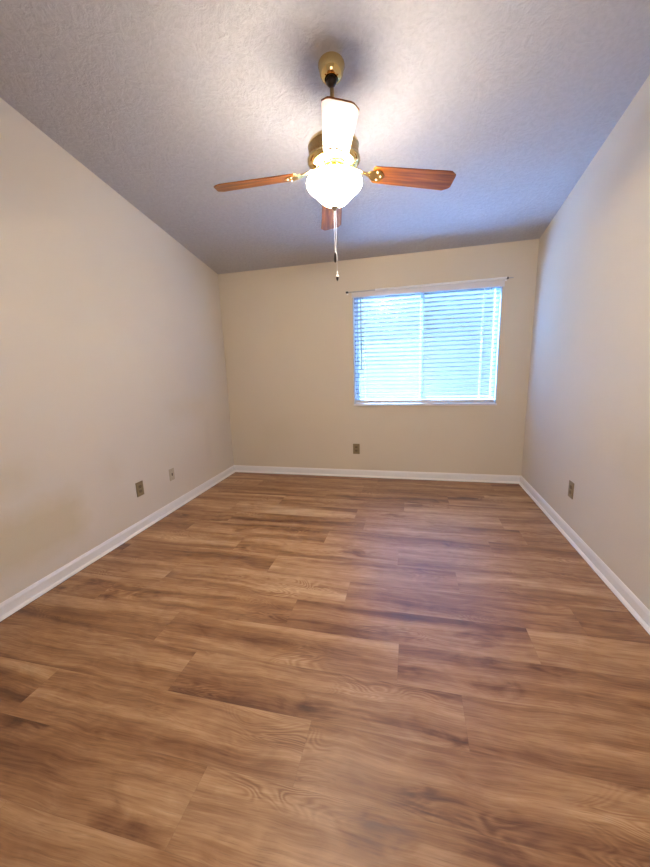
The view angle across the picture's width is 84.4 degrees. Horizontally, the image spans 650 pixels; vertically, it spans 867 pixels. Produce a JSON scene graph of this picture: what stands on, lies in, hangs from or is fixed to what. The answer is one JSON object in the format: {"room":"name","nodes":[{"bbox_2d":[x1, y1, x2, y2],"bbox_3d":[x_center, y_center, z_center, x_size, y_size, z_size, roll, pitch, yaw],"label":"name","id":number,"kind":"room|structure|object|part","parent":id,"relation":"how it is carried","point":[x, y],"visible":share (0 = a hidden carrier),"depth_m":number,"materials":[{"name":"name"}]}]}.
{"room":"empty bedroom","nodes":[
{"label":"empty bedroom","id":0,"kind":"room"},
{"bbox_2d":[0,98,233,602],"bbox_3d":[-1.865,-0.652,2.162,0.150,3.400,4.750,1,11,13],"label":"wall","id":1,"kind":"structure","parent":0,"point":[113,378],"depth_m":2.56,"materials":[{"name":"paint"}]},
{"bbox_2d":[0,465,234,621],"bbox_3d":[-1.726,0.922,2.451,0.028,0.090,4.750,1,11,13],"label":"baseboard","id":2,"kind":"structure","parent":1,"relation":"attached to","point":[13,604],"depth_m":2.62,"materials":[{"name":"white paint"}]},
{"bbox_2d":[135,481,143,496],"bbox_3d":[-1.582,0.473,3.069,0.009,0.125,0.080,1,11,13],"label":"wall outlet","id":3,"kind":"object","parent":1,"relation":"attached to","point":[139,485],"visible":1,"depth_m":3.06,"materials":[{"name":"brown plastic"}]},
{"bbox_2d":[169,468,174,480],"bbox_3d":[-1.484,0.397,3.478,0.008,0.116,0.072,1,11,13],"label":"outlet","id":4,"kind":"object","parent":1,"relation":"attached to","point":[171,471],"visible":1,"depth_m":3.47,"materials":[{"name":"beige plastic"}]},
{"bbox_2d":[0,472,649,866],"bbox_3d":[-0.068,1.014,2.070,3.433,0.050,4.750,1,11,13],"label":"floor","id":5,"kind":"structure","parent":0,"point":[277,670],"depth_m":1.50,"materials":[{"name":"brown wood"}]},
{"bbox_2d":[0,0,649,273],"bbox_3d":[-0.183,-1.924,1.418,3.733,1.095,4.900,1,11,13],"label":"ceiling","id":6,"kind":"structure","parent":0,"point":[166,102],"depth_m":2.02,"materials":[{"name":"paint"}]},
{"bbox_2d":[214,51,455,280],"bbox_3d":[0.049,-1.366,1.913,0.966,1.046,0.966,9,16,44],"label":"ceiling fan","id":7,"kind":"object","parent":6,"relation":"hanging from","point":[333,160],"visible":1,"depth_m":1.84,"materials":[{"name":"brown wood"}]},
{"bbox_3d":[-0.370,-1.338,1.914,0.435,0.006,0.145,-8,23,1],"label":"blade","id":8,"kind":"part","parent":7,"relation":"part of","materials":[{"name":"brown wood"}]},
{"bbox_3d":[-0.120,-1.377,1.910,0.196,0.056,0.087,-2,11,0],"label":"blade arm","id":9,"kind":"part","parent":7,"relation":"part of","materials":[{"name":"gold metal"}]},
{"bbox_3d":[0.045,-1.433,2.329,0.145,0.006,0.435,-13,5,1],"label":"blade","id":10,"kind":"part","parent":7,"relation":"part of","materials":[{"name":"brown wood"}]},
{"bbox_3d":[0.051,-1.295,1.927,0.296,0.138,0.296,1,11,13],"label":"lamp shade","id":11,"kind":"part","parent":7,"relation":"part of","materials":[{"name":"white glass"}]},
{"bbox_3d":[0.050,-1.351,1.745,0.087,0.056,0.196,-2,11,0],"label":"blade arm","id":12,"kind":"part","parent":7,"relation":"part of","materials":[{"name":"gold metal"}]},
{"bbox_3d":[0.054,-1.271,1.504,0.145,0.006,0.435,9,17,-4],"label":"blade","id":13,"kind":"part","parent":7,"relation":"part of","materials":[{"name":"brown wood"}]},
{"bbox_3d":[0.216,-1.389,1.910,0.196,0.056,0.087,-2,11,0],"label":"blade arm","id":14,"kind":"part","parent":7,"relation":"part of","materials":[{"name":"gold metal"}]},
{"bbox_3d":[0.469,-1.366,1.918,0.435,0.006,0.145,4,0,-1],"label":"blade","id":15,"kind":"part","parent":7,"relation":"part of","materials":[{"name":"brown wood"}]},
{"bbox_2d":[218,239,538,475],"bbox_3d":[0.453,-0.677,4.163,3.733,2.524,0.140,1,11,13],"label":"wall","id":16,"kind":"structure","parent":0,"point":[288,331],"depth_m":4.13,"materials":[{"name":"paint"}]},
{"bbox_2d":[353,444,359,453],"bbox_3d":[0.374,0.183,4.279,0.080,0.125,0.009,1,11,13],"label":"wall outlet","id":17,"kind":"object","parent":16,"relation":"attached to","point":[356,447],"visible":1,"depth_m":4.28,"materials":[{"name":"brown plastic"}]},
{"bbox_2d":[234,465,520,483],"bbox_3d":[0.472,0.484,4.308,3.433,0.090,0.028,1,11,13],"label":"baseboard","id":18,"kind":"structure","parent":16,"relation":"attached to","point":[433,476],"depth_m":4.25,"materials":[{"name":"white paint"}]},
{"bbox_2d":[352,286,502,405],"bbox_3d":[1.077,-0.935,3.945,1.537,1.245,0.157,1,11,13],"label":"window","id":19,"kind":"structure","parent":16,"relation":"in","point":[498,318],"depth_m":3.96,"materials":[{"name":"white plastic"}]},
{"bbox_3d":[0.734,-0.959,4.089,0.750,1.187,0.022,1,11,13],"label":"sash","id":20,"kind":"part","parent":19,"relation":"part of","materials":[{"name":"white plastic"}]},
{"bbox_3d":[1.091,-0.329,4.035,1.537,0.020,0.097,1,11,13],"label":"sill","id":21,"kind":"part","parent":19,"relation":"part of","materials":[{"name":"white paint"}]},
{"bbox_2d":[351,280,504,402],"bbox_3d":[1.070,-0.948,3.906,1.545,1.233,0.084,1,11,13],"label":"window blind","id":22,"kind":"object","parent":19,"relation":"attached to","point":[498,284],"visible":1,"depth_m":3.89,"materials":[{"name":"white plastic"}]},
{"bbox_3d":[0.456,-0.947,4.071,0.014,1.171,0.052,1,11,13],"label":"ladder cord","id":23,"kind":"part","parent":22,"relation":"part of","materials":[{"name":"white fabric"}]},
{"bbox_3d":[1.070,-0.938,3.925,0.014,1.171,0.052,1,11,13],"label":"ladder cord","id":24,"kind":"part","parent":22,"relation":"part of","materials":[{"name":"white fabric"}]},
{"bbox_3d":[1.089,-0.364,4.035,1.497,0.036,0.054,1,11,13],"label":"rail","id":25,"kind":"part","parent":22,"relation":"part of","materials":[{"name":"white plastic"}]},
{"bbox_3d":[1.654,-0.930,3.786,0.014,1.171,0.052,1,11,13],"label":"ladder cord","id":26,"kind":"part","parent":22,"relation":"part of","materials":[{"name":"white fabric"}]},
{"bbox_3d":[1.429,-0.944,3.895,0.773,1.187,0.022,1,11,13],"label":"sash","id":27,"kind":"part","parent":19,"relation":"part of","materials":[{"name":"white plastic"}]},
{"bbox_2d":[346,277,513,294],"bbox_3d":[1.047,-1.542,3.743,1.678,0.059,0.050,1,11,13],"label":"curtain rod","id":28,"kind":"object","parent":16,"relation":"attached to","point":[498,278],"visible":1,"depth_m":3.69,"materials":[{"name":"grey metal"}]},
{"bbox_2d":[521,75,649,609],"bbox_3d":[1.619,-0.621,1.329,0.150,3.433,4.750,1,11,13],"label":"wall","id":29,"kind":"structure","parent":0,"point":[587,423],"depth_m":2.28,"materials":[{"name":"paint"}]},
{"bbox_2d":[568,480,573,498],"bbox_3d":[1.849,0.423,2.699,0.009,0.125,0.080,1,11,13],"label":"wall outlet","id":30,"kind":"object","parent":29,"relation":"attached to","point":[571,484],"visible":1,"depth_m":2.69,"materials":[{"name":"brown plastic"}]},
{"bbox_2d":[519,476,649,634],"bbox_3d":[1.586,0.967,1.662,0.028,0.090,4.750,1,11,13],"label":"baseboard","id":31,"kind":"structure","parent":29,"relation":"attached to","point":[640,612],"depth_m":2.29,"materials":[{"name":"white paint"}]},
{"label":"outside","id":32,"kind":"structure","parent":0,"visible":0},
{"bbox_3d":[1.147,0.447,5.914,20.000,0.100,3.040,1,11,13],"label":"ground","id":33,"kind":"structure","parent":32,"visible":0},
{"bbox_2d":[359,336,492,398],"bbox_3d":[1.487,-0.826,7.271,20.000,2.050,0.200,1,11,13],"label":"wall","id":34,"kind":"structure","parent":33,"relation":"on","point":[483,337],"depth_m":6.94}
]}

